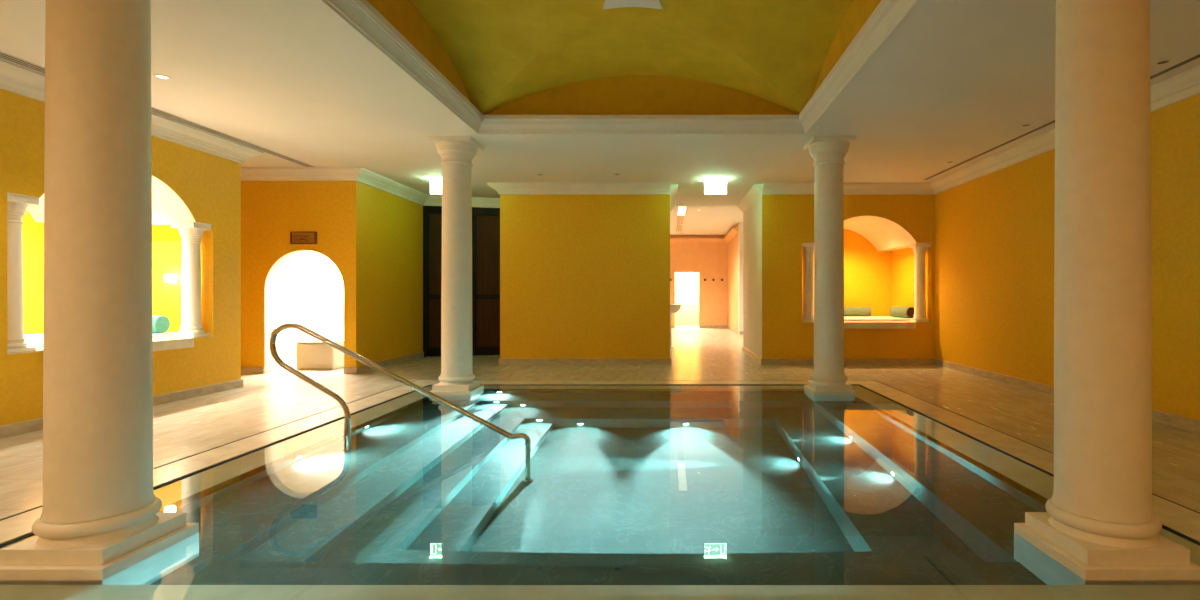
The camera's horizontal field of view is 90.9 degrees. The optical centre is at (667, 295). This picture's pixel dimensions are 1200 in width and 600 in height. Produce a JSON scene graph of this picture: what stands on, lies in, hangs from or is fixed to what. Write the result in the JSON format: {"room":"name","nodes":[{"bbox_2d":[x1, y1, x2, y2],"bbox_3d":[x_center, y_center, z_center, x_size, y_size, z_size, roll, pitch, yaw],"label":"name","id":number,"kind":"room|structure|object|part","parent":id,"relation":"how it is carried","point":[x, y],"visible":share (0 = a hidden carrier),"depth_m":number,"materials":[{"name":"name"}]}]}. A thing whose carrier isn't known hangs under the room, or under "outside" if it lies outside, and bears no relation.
{"room":"spa","nodes":[
{"label":"spa","id":0,"kind":"room"},
{"bbox_2d":[26,194,170,224],"bbox_3d":[-7.365,-1.285,6.700,1.750,0.640,2.740,0,0,0],"label":"ceiling","id":1,"kind":"structure","parent":0,"point":[159,217],"depth_m":7.58,"materials":[{"name":"white paint"}]},
{"bbox_2d":[22,210,181,334],"bbox_3d":[-7.415,-0.480,6.700,1.850,2.050,2.740,0,0,0],"label":"wall","id":2,"kind":"structure","parent":0,"point":[166,240],"depth_m":7.97,"materials":[{"name":"yellow paint"}]},
{"bbox_2d":[165,274,177,282],"bbox_3d":[-6.710,-0.240,7.920,0.120,0.120,0.100,0,0,0],"label":"wall lamp","id":3,"kind":"object","parent":2,"relation":"attached to","point":[170,278],"visible":1,"depth_m":7.89,"materials":[{"name":"white ceramic"}]},
{"bbox_2d":[0,89,240,425],"bbox_3d":[-6.320,-0.410,2.925,0.340,3.440,11.050,0,0,0],"label":"wall","id":4,"kind":"structure","parent":0,"point":[209,185],"depth_m":7.41,"materials":[{"name":"yellow paint"}]},
{"bbox_2d":[7,175,211,224],"bbox_3d":[-6.322,-1.225,6.700,0.337,0.532,2.470,0,0,0],"label":"trim","id":5,"kind":"structure","parent":4,"relation":"attached to","point":[175,209],"depth_m":7.46,"materials":[{"name":"white paint"}]},
{"bbox_2d":[7,335,212,354],"bbox_3d":[-6.321,0.539,6.700,0.338,0.012,2.470,0,0,0],"label":"trim","id":6,"kind":"structure","parent":4,"relation":"attached to","point":[163,338],"depth_m":7.19,"materials":[{"name":"beige stone"}]},
{"bbox_2d":[7,193,38,352],"bbox_3d":[-6.320,-0.216,5.615,0.296,1.498,0.296,0,0,0],"label":"column","id":7,"kind":"structure","parent":6,"relation":"on","point":[17,205],"depth_m":5.59,"materials":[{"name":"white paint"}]},
{"bbox_2d":[171,222,210,336],"bbox_3d":[-6.320,-0.216,7.785,0.296,1.498,0.296,0,0,0],"label":"column","id":8,"kind":"structure","parent":6,"relation":"on","point":[191,233],"depth_m":7.70,"materials":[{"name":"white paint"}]},
{"bbox_2d":[0,379,242,438],"bbox_3d":[-7.264,1.252,2.936,2.272,0.115,11.072,0,0,0],"label":"baseboard","id":9,"kind":"structure","parent":4,"relation":"attached to","point":[23,427],"depth_m":7.19,"materials":[{"name":"beige stone"}]},
{"bbox_2d":[0,58,263,162],"bbox_3d":[-7.178,-2.021,3.022,2.444,0.218,11.244,0,0,0],"label":"trim","id":10,"kind":"structure","parent":4,"relation":"attached to","point":[15,78],"depth_m":7.12,"materials":[{"name":"white paint"}]},
{"bbox_2d":[153,338,193,350],"bbox_3d":[-6.085,0.591,6.640,0.130,0.115,1.720,0,0,0],"label":"shelf","id":11,"kind":"object","parent":4,"relation":"attached to","point":[168,344],"visible":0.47,"depth_m":7.15,"materials":[{"name":"beige stone"}]},
{"bbox_2d":[241,181,361,366],"bbox_3d":[-6.830,-0.410,9.990,3.140,3.440,0.180,0,0,0],"label":"wall","id":12,"kind":"structure","parent":0,"point":[270,210],"depth_m":9.90,"materials":[{"name":"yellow paint"}]},
{"bbox_2d":[241,367,263,373],"bbox_3d":[-7.605,1.252,9.889,1.590,0.115,0.022,0,0,0],"label":"baseboard","id":13,"kind":"structure","parent":12,"relation":"attached to","point":[244,370],"depth_m":9.88,"materials":[{"name":"beige stone"}]},
{"bbox_2d":[290,232,316,243],"bbox_3d":[-6.131,-0.978,9.879,0.430,0.210,0.043,0,0,0],"label":"wooden plaque","id":14,"kind":"object","parent":12,"relation":"attached to","point":[295,237],"visible":1,"depth_m":9.87,"materials":[{"name":"brown wood"}]},
{"bbox_2d":[264,250,343,373],"bbox_3d":[-6.135,0.263,9.992,1.358,2.094,0.177,0,0,0],"label":"trim","id":15,"kind":"structure","parent":12,"relation":"attached to","point":[270,276],"depth_m":9.97,"materials":[{"name":"white paint"}]},
{"bbox_2d":[241,167,499,207],"bbox_3d":[-5.422,-2.035,10.934,6.113,0.190,2.315,0,0,-41],"label":"trim","id":16,"kind":"structure","parent":12,"relation":"attached to","point":[362,175],"depth_m":9.87,"materials":[{"name":"white paint"}]},
{"bbox_2d":[272,251,343,357],"bbox_3d":[-6.920,-0.140,11.490,2.960,2.900,2.820,0,0,0],"label":"wall","id":17,"kind":"structure","parent":0,"point":[308,287],"depth_m":12.70,"materials":[{"name":"white paint"}]},
{"bbox_2d":[284,351,295,356],"bbox_3d":[-6.880,1.252,11.400,2.840,0.115,2.600,0,0,0],"label":"baseboard","id":18,"kind":"structure","parent":17,"relation":"attached to","point":[286,353],"depth_m":12.68,"materials":[{"name":"beige stone"}]},
{"bbox_2d":[362,183,422,364],"bbox_3d":[-5.350,-0.410,11.490,0.180,3.440,2.820,0,0,0],"label":"wall","id":19,"kind":"structure","parent":0,"point":[392,225],"depth_m":11.13,"materials":[{"name":"yellow paint"}]},
{"bbox_2d":[344,352,423,373],"bbox_3d":[-5.349,1.252,11.239,0.222,0.115,2.722,0,0,0],"label":"baseboard","id":20,"kind":"structure","parent":19,"relation":"attached to","point":[347,370],"depth_m":10.88,"materials":[{"name":"beige stone"}]},
{"bbox_2d":[500,195,669,358],"bbox_3d":[-1.585,-0.410,12.610,3.250,3.440,2.780,0,0,0],"label":"wall","id":21,"kind":"structure","parent":0,"point":[582,276],"depth_m":11.22,"materials":[{"name":"yellow paint"}]},
{"bbox_2d":[487,183,669,194],"bbox_3d":[-1.680,-2.035,12.040,3.440,0.190,2.020,0,0,0],"label":"trim","id":22,"kind":"structure","parent":21,"relation":"attached to","point":[501,188],"depth_m":11.12,"materials":[{"name":"white paint"}]},
{"bbox_2d":[499,346,670,364],"bbox_3d":[-1.585,1.252,12.599,3.294,0.115,2.802,0,0,0],"label":"baseboard","id":23,"kind":"structure","parent":21,"relation":"attached to","point":[501,361],"depth_m":11.20,"materials":[{"name":"beige stone"}]},
{"bbox_2d":[0,0,1199,206],"bbox_3d":[-1.550,-2.230,5.550,14.100,0.200,16.900,0,0,0],"label":"ceiling","id":24,"kind":"structure","parent":0,"point":[956,80],"depth_m":6.40,"materials":[{"name":"paint"}]},
{"bbox_2d":[0,52,44,73],"bbox_3d":[-5.877,-2.126,5.357,0.158,0.008,0.483,0,0,0],"label":"ceiling vent","id":25,"kind":"object","parent":24,"relation":"in","point":[18,61],"depth_m":5.35,"materials":[{"name":"grey metal"}]},
{"bbox_2d":[153,74,171,79],"bbox_3d":[-4.910,-2.126,5.700,0.140,0.008,0.140,0,0,0],"label":"recessed light","id":26,"kind":"object","parent":24,"relation":"in","point":[160,76],"visible":1,"depth_m":5.69,"materials":[{"name":"white paint"}]},
{"bbox_2d":[151,107,313,166],"bbox_3d":[-5.877,-2.126,8.113,0.158,0.008,3.011,0,0,0],"label":"ceiling vent","id":27,"kind":"object","parent":24,"relation":"in","point":[154,110],"depth_m":7.77,"materials":[{"name":"grey metal"}]},
{"bbox_2d":[430,179,441,193],"bbox_3d":[-4.129,-1.994,10.700,0.400,0.272,0.090,0,0,0],"label":"exit sign","id":28,"kind":"object","parent":24,"relation":"hanging from","point":[436,184],"visible":0.47,"depth_m":10.69,"materials":[{"name":"white plastic"}]},
{"bbox_3d":[-4.129,-1.970,10.700,0.400,0.225,0.024,0,0,0],"label":"panel","id":29,"kind":"part","parent":28,"relation":"part of","materials":[{"name":"white"}]},
{"bbox_2d":[320,0,919,133],"bbox_3d":[-0.345,-2.229,5.530,4.324,0.222,4.324,0,0,0],"label":"trim","id":30,"kind":"structure","parent":24,"relation":"attached to","point":[360,15],"depth_m":6.62,"materials":[{"name":"white paint"}]},
{"bbox_2d":[367,0,880,114],"bbox_3d":[-0.345,-2.580,5.530,4.300,0.600,4.300,0,0,0],"label":"vault","id":31,"kind":"object","parent":24,"relation":"attached to","point":[506,57],"visible":0.93,"depth_m":6.61,"materials":[{"name":"paint"}]},
{"bbox_2d":[603,0,662,8],"bbox_3d":[-0.345,-2.873,5.530,0.600,0.055,0.600,0,0,0],"label":"panel","id":32,"kind":"object","parent":31,"relation":"attached to","point":[608,4],"visible":1,"depth_m":5.73,"materials":[{"name":"white paint"}]},
{"bbox_2d":[704,179,726,193],"bbox_3d":[0.866,-1.994,10.700,0.400,0.272,0.090,0,0,0],"label":"exit sign","id":33,"kind":"object","parent":24,"relation":"hanging from","point":[711,186],"visible":1,"depth_m":10.69,"materials":[{"name":"white"}]},
{"bbox_2d":[923,119,1054,179],"bbox_3d":[4.694,-2.126,8.875,0.108,0.008,3.635,0,0,0],"label":"ceiling vent","id":34,"kind":"object","parent":24,"relation":"in","point":[1053,121],"depth_m":8.41,"materials":[{"name":"metal"}]},
{"bbox_2d":[1020,123,1032,126],"bbox_3d":[4.459,-2.126,7.312,0.140,0.008,0.140,0,0,0],"label":"recessed light","id":35,"kind":"object","parent":24,"relation":"in","point":[1027,124],"visible":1,"depth_m":7.31,"materials":[{"name":"white paint"}]},
{"bbox_2d":[1153,59,1172,64],"bbox_3d":[4.506,-2.126,5.343,0.140,0.008,0.140,0,0,0],"label":"recessed light","id":36,"kind":"object","parent":24,"relation":"in","point":[1165,61],"visible":1,"depth_m":5.34,"materials":[{"name":"white paint"}]},
{"bbox_2d":[1150,53,1199,79],"bbox_3d":[4.694,-2.126,5.445,0.108,0.008,0.617,0,0,0],"label":"ceiling vent","id":37,"kind":"object","parent":24,"relation":"in","point":[1176,66],"depth_m":5.44,"materials":[{"name":"grey metal"}]},
{"bbox_2d":[0,326,1199,519],"bbox_3d":[-1.550,1.410,11.800,14.100,0.200,29.400,0,0,0],"label":"floor","id":38,"kind":"structure","parent":0,"point":[185,428],"depth_m":7.50,"materials":[{"name":"beige tile"}]},
{"bbox_2d":[295,340,343,369],"bbox_3d":[-6.250,1.060,10.620,0.690,0.500,0.500,0,0,0],"label":"bench","id":39,"kind":"object","parent":38,"relation":"on","point":[310,354],"visible":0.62,"depth_m":10.38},
{"bbox_3d":[-6.250,0.824,10.620,0.690,0.028,0.500,0,0,0],"label":"lid","id":40,"kind":"part","parent":39,"relation":"part of","materials":[{"name":"white wicker"}]},
{"bbox_2d":[0,381,1199,546],"bbox_3d":[-0.345,1.382,5.530,7.143,0.136,7.143,0,0,0],"label":"trim","id":41,"kind":"structure","parent":38,"relation":"attached to","point":[993,447],"depth_m":5.00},
{"bbox_2d":[670,304,680,347],"bbox_3d":[0.040,0.762,14.900,0.610,1.095,0.610,0,0,0],"label":"basin","id":42,"kind":"object","parent":38,"relation":"on","point":[674,308],"visible":0.41,"depth_m":14.79,"materials":[{"name":"white ceramic"}]},
{"bbox_3d":[0.040,0.333,14.900,0.610,0.235,0.610,0,0,0],"label":"bowl","id":43,"kind":"part","parent":42,"relation":"part of","materials":[{"name":"white ceramic"}]},
{"bbox_2d":[675,272,698,325],"bbox_3d":[0.800,0.010,25.100,2.200,2.600,1.800,0,0,0],"label":"wall","id":44,"kind":"structure","parent":0,"point":[686,283],"depth_m":25.80,"materials":[{"name":"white paint"}]},
{"bbox_2d":[670,243,726,327],"bbox_3d":[-0.025,-0.590,24.100,4.950,3.800,0.200,0,0,0],"label":"wall","id":45,"kind":"structure","parent":0,"point":[708,259],"depth_m":24.00,"materials":[{"name":"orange paint"}]},
{"bbox_2d":[670,227,737,242],"bbox_3d":[-0.035,-2.330,22.100,4.930,0.320,3.800,0,0,0],"label":"trim","id":46,"kind":"structure","parent":45,"relation":"attached to","point":[733,232],"depth_m":23.91,"materials":[{"name":"pink paint"}]},
{"bbox_2d":[670,207,742,234],"bbox_3d":[0.750,-2.510,19.140,6.500,0.360,10.320,0,0,0],"label":"ceiling","id":47,"kind":"structure","parent":0,"point":[709,220],"depth_m":19.36,"materials":[{"name":"paint"}]},
{"bbox_2d":[676,216,683,231],"bbox_3d":[0.400,-2.486,20.400,0.212,0.008,4.400,0,0,0],"label":"ceiling vent","id":48,"kind":"object","parent":47,"relation":"in","point":[680,219],"visible":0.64,"depth_m":20.09,"materials":[{"name":"beige metal"}]},
{"bbox_2d":[676,207,686,215],"bbox_3d":[0.400,-2.477,16.700,0.280,0.026,2.660,0,0,0],"label":"recessed light","id":49,"kind":"object","parent":47,"relation":"in","point":[681,211],"visible":0.63,"depth_m":17.16,"materials":[{"name":"white"}]},
{"bbox_2d":[678,207,685,214],"bbox_3d":[0.400,-2.478,16.700,0.220,0.016,2.600,0,0,0],"label":"diffuser","id":50,"kind":"object","parent":49,"relation":"attached to","point":[681,210],"depth_m":17.04,"materials":[{"name":"white plastic"}]},
{"bbox_2d":[727,225,737,329],"bbox_3d":[2.540,-0.590,22.100,0.220,3.800,3.800,0,0,0],"label":"wall","id":51,"kind":"structure","parent":0,"point":[732,245],"depth_m":22.11,"materials":[{"name":"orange paint"}]},
{"bbox_2d":[700,325,737,333],"bbox_3d":[1.860,1.252,22.100,1.140,0.115,3.800,0,0,0],"label":"baseboard","id":52,"kind":"structure","parent":51,"relation":"attached to","point":[701,326],"depth_m":23.98,"materials":[{"name":"beige stone"}]},
{"bbox_2d":[738,223,742,333],"bbox_3d":[3.025,-0.590,17.000,1.950,3.800,6.400,0,0,0],"label":"pier","id":53,"kind":"object","parent":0,"point":[740,225],"visible":0.1,"depth_m":19.90,"materials":[{"name":"white paint"}]},
{"bbox_2d":[743,193,761,357],"bbox_3d":[1.923,-0.410,12.610,0.255,3.440,2.780,0,0,0],"label":"wall","id":54,"kind":"structure","parent":0,"point":[752,217],"depth_m":12.32,"materials":[{"name":"white paint"}]},
{"bbox_2d":[670,185,761,212],"bbox_3d":[0.917,-2.054,12.610,1.755,0.151,2.781,0,0,0],"label":"trim","id":55,"kind":"structure","parent":54,"relation":"attached to","point":[755,191],"depth_m":12.18,"materials":[{"name":"white paint"}]},
{"bbox_2d":[762,195,934,358],"bbox_3d":[3.450,-0.410,11.390,3.300,3.440,0.340,0,0,0],"label":"wall","id":56,"kind":"structure","parent":0,"point":[787,220],"depth_m":11.22,"materials":[{"name":"yellow paint"}]},
{"bbox_2d":[802,321,931,322],"bbox_3d":[3.805,0.504,11.391,2.470,0.012,0.338,0,0,0],"label":"trim","id":57,"kind":"structure","parent":56,"relation":"attached to","point":[844,321],"depth_m":11.46,"materials":[{"name":"beige stone"}]},
{"bbox_2d":[802,243,813,321],"bbox_3d":[2.720,-0.261,11.390,0.296,1.518,0.296,0,0,0],"label":"column","id":58,"kind":"structure","parent":57,"relation":"on","point":[807,248],"depth_m":11.30,"materials":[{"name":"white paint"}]},
{"bbox_2d":[909,243,930,321],"bbox_3d":[4.890,-0.261,11.390,0.296,1.518,0.296,0,0,0],"label":"column","id":59,"kind":"structure","parent":57,"relation":"on","point":[919,249],"depth_m":11.30,"materials":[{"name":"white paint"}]},
{"bbox_2d":[844,322,914,328],"bbox_3d":[3.770,0.555,11.140,1.830,0.115,0.160,0,0,0],"label":"shelf","id":60,"kind":"object","parent":56,"relation":"attached to","point":[847,325],"visible":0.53,"depth_m":11.06,"materials":[{"name":"beige stone"}]},
{"bbox_2d":[844,215,916,243],"bbox_3d":[3.805,-1.280,11.392,2.470,0.532,0.337,0,0,0],"label":"trim","id":61,"kind":"structure","parent":56,"relation":"attached to","point":[901,230],"depth_m":11.38,"materials":[{"name":"white paint"}]},
{"bbox_2d":[802,229,914,315],"bbox_3d":[3.805,-0.525,12.485,2.740,2.070,1.850,0,0,0],"label":"wall","id":62,"kind":"structure","parent":0,"point":[880,281],"depth_m":13.31,"materials":[{"name":"yellow paint"}]},
{"bbox_2d":[844,218,908,250],"bbox_3d":[3.805,-1.340,12.435,2.740,0.640,1.750,0,0,0],"label":"ceiling","id":63,"kind":"structure","parent":0,"point":[884,237],"depth_m":12.34,"materials":[{"name":"white paint"}]},
{"bbox_2d":[935,94,1199,420],"bbox_3d":[5.250,-0.410,5.510,0.300,3.440,16.220,0,0,0],"label":"wall","id":64,"kind":"structure","parent":0,"point":[995,231],"depth_m":8.15,"materials":[{"name":"yellow paint"}]},
{"bbox_2d":[742,346,1199,432],"bbox_3d":[3.437,1.252,5.700,3.327,0.115,16.600,0,0,0],"label":"baseboard","id":65,"kind":"structure","parent":64,"relation":"attached to","point":[1185,423],"depth_m":9.76,"materials":[{"name":"beige stone"}]},
{"bbox_2d":[762,65,1199,194],"bbox_3d":[3.450,-2.035,4.310,3.300,0.190,13.820,0,0,0],"label":"trim","id":66,"kind":"structure","parent":64,"relation":"attached to","point":[1185,85],"depth_m":9.13,"materials":[{"name":"white paint"}]},
{"bbox_3d":[-7.415,0.927,6.700,1.850,0.765,2.740,0,0,0],"label":"floor","id":67,"kind":"structure","parent":0,"visible":0},
{"bbox_2d":[24,334,42,347],"bbox_3d":[-7.067,0.517,6.528,2.194,0.055,1.886,0,0,0],"label":"seat cushion","id":68,"kind":"object","parent":67,"relation":"on","point":[34,340],"depth_m":6.46,"materials":[{"name":"white fabric"}]},
{"bbox_2d":[153,333,179,337],"bbox_3d":[-6.346,0.517,7.300,0.754,0.055,0.739,0,0,0],"label":"seat cushion","id":69,"kind":"object","parent":67,"relation":"on","point":[155,335],"depth_m":7.65,"materials":[{"name":"white fabric"}]},
{"bbox_2d":[153,316,169,332],"bbox_3d":[-6.950,0.371,7.660,0.726,0.232,0.232,0,0,0],"label":"bolster","id":70,"kind":"object","parent":69,"relation":"on","point":[161,324],"visible":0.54,"depth_m":7.62,"materials":[{"name":"teal fabric"}]},
{"bbox_3d":[-6.590,0.371,7.660,0.007,0.202,0.202,0,0,0],"label":"panel","id":71,"kind":"part","parent":70,"relation":"part of","materials":[{"name":"teal fabric"}]},
{"bbox_3d":[3.805,0.910,12.485,2.740,0.800,1.850,0,0,0],"label":"floor","id":72,"kind":"structure","parent":0,"visible":0},
{"bbox_2d":[844,316,912,320],"bbox_3d":[3.805,0.482,12.440,2.400,0.055,1.640,0,0,0],"label":"seat cushion","id":73,"kind":"object","parent":72,"relation":"on","point":[846,318],"visible":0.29,"depth_m":11.87,"materials":[{"name":"beige fabric"}]},
{"bbox_2d":[844,307,871,315],"bbox_3d":[4.105,0.346,13.080,0.806,0.212,0.212,0,0,0],"label":"bolster","id":74,"kind":"object","parent":73,"relation":"on","point":[848,311],"visible":0.54,"depth_m":12.99,"materials":[{"name":"beige fabric"}]},
{"bbox_2d":[889,306,913,317],"bbox_3d":[4.880,0.336,12.220,0.232,0.232,0.746,0,0,-6],"label":"bolster","id":75,"kind":"object","parent":73,"relation":"on","point":[895,311],"visible":0.85,"depth_m":12.06,"materials":[{"name":"beige fabric"}]},
{"bbox_3d":[4.919,0.336,11.852,0.202,0.202,0.007,0,0,-6],"label":"panel","id":76,"kind":"part","parent":75,"relation":"part of","materials":[{"name":"brown fabric"}]},
{"bbox_3d":[-0.345,1.926,5.530,5.660,1.168,5.660,0,0,0],"label":"basin","id":77,"kind":"object","parent":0,"visible":0},
{"bbox_2d":[0,0,198,579],"bbox_3d":[-2.910,-0.205,3.010,0.570,3.850,0.570,0,0,0],"label":"column","id":78,"kind":"structure","parent":77,"relation":"on","point":[100,517],"depth_m":2.86,"materials":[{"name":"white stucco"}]},
{"bbox_2d":[269,323,529,439],"bbox_3d":[-2.454,1.379,5.410,2.428,2.261,0.100,0,0,0],"label":"handrail","id":79,"kind":"object","parent":77,"relation":"on","point":[276,331],"visible":0.76,"depth_m":5.39,"materials":[{"name":"metal"}]},
{"bbox_2d":[428,136,483,394],"bbox_3d":[-2.910,-0.205,8.095,0.570,3.850,0.570,0,0,0],"label":"column","id":80,"kind":"structure","parent":77,"relation":"on","point":[457,153],"depth_m":7.92,"materials":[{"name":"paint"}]},
{"bbox_2d":[0,385,1199,599],"bbox_3d":[-0.345,1.946,5.530,6.332,1.248,6.332,0,0,0],"label":"pool water","id":81,"kind":"object","parent":77,"relation":"in","point":[615,492],"visible":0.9,"depth_m":3.60,"materials":[{"name":"teal liquid"}]},
{"bbox_2d":[804,136,855,394],"bbox_3d":[2.220,-0.205,8.095,0.570,3.850,0.570,0,0,0],"label":"column","id":82,"kind":"structure","parent":77,"relation":"on","point":[828,153],"depth_m":7.92,"materials":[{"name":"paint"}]},
{"bbox_2d":[1014,0,1199,579],"bbox_3d":[2.220,-0.205,3.010,0.570,3.850,0.570,0,0,0],"label":"column","id":83,"kind":"structure","parent":77,"relation":"on","point":[1099,522],"depth_m":2.85,"materials":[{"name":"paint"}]},
{"bbox_3d":[-0.345,1.421,5.530,6.330,0.178,6.330,0,0,0],"label":"trim","id":84,"kind":"structure","parent":77,"relation":"attached to","visible":0},
{"bbox_2d":[0,381,1199,543],"bbox_3d":[-0.345,1.410,5.530,7.088,0.200,7.088,0,0,0],"label":"trim","id":85,"kind":"structure","parent":84,"relation":"on","point":[1185,521],"depth_m":5.36,"materials":[{"name":"beige stone"}]},
{"bbox_3d":[-4.247,-0.410,12.996,2.231,3.440,0.638,0,0,0],"label":"wall","id":86,"kind":"structure","parent":0,"visible":0},
{"bbox_2d":[423,206,499,356],"bbox_3d":[-4.245,-0.325,12.869,2.099,3.270,0.090,0,0,-12],"label":"door","id":87,"kind":"structure","parent":86,"relation":"in","point":[485,229],"depth_m":12.87,"materials":[{"name":"black wood"}]},
{"bbox_3d":[-4.730,0.590,12.780,0.873,1.040,0.035,0,0,-12],"label":"panel","id":88,"kind":"part","parent":87,"relation":"part of","materials":[{"name":"brown wood"}]},
{"bbox_3d":[-4.730,-0.900,12.780,0.873,1.740,0.035,0,0,-12],"label":"panel","id":89,"kind":"part","parent":87,"relation":"part of","materials":[{"name":"brown wood"}]},
{"bbox_3d":[-3.773,-0.900,12.990,0.873,1.740,0.035,0,0,-12],"label":"panel","id":90,"kind":"part","parent":87,"relation":"part of","materials":[{"name":"brown wood"}]},
{"bbox_3d":[-3.773,0.590,12.990,0.873,1.040,0.035,0,0,-12],"label":"panel","id":91,"kind":"part","parent":87,"relation":"part of","materials":[{"name":"brown wood"}]}
]}

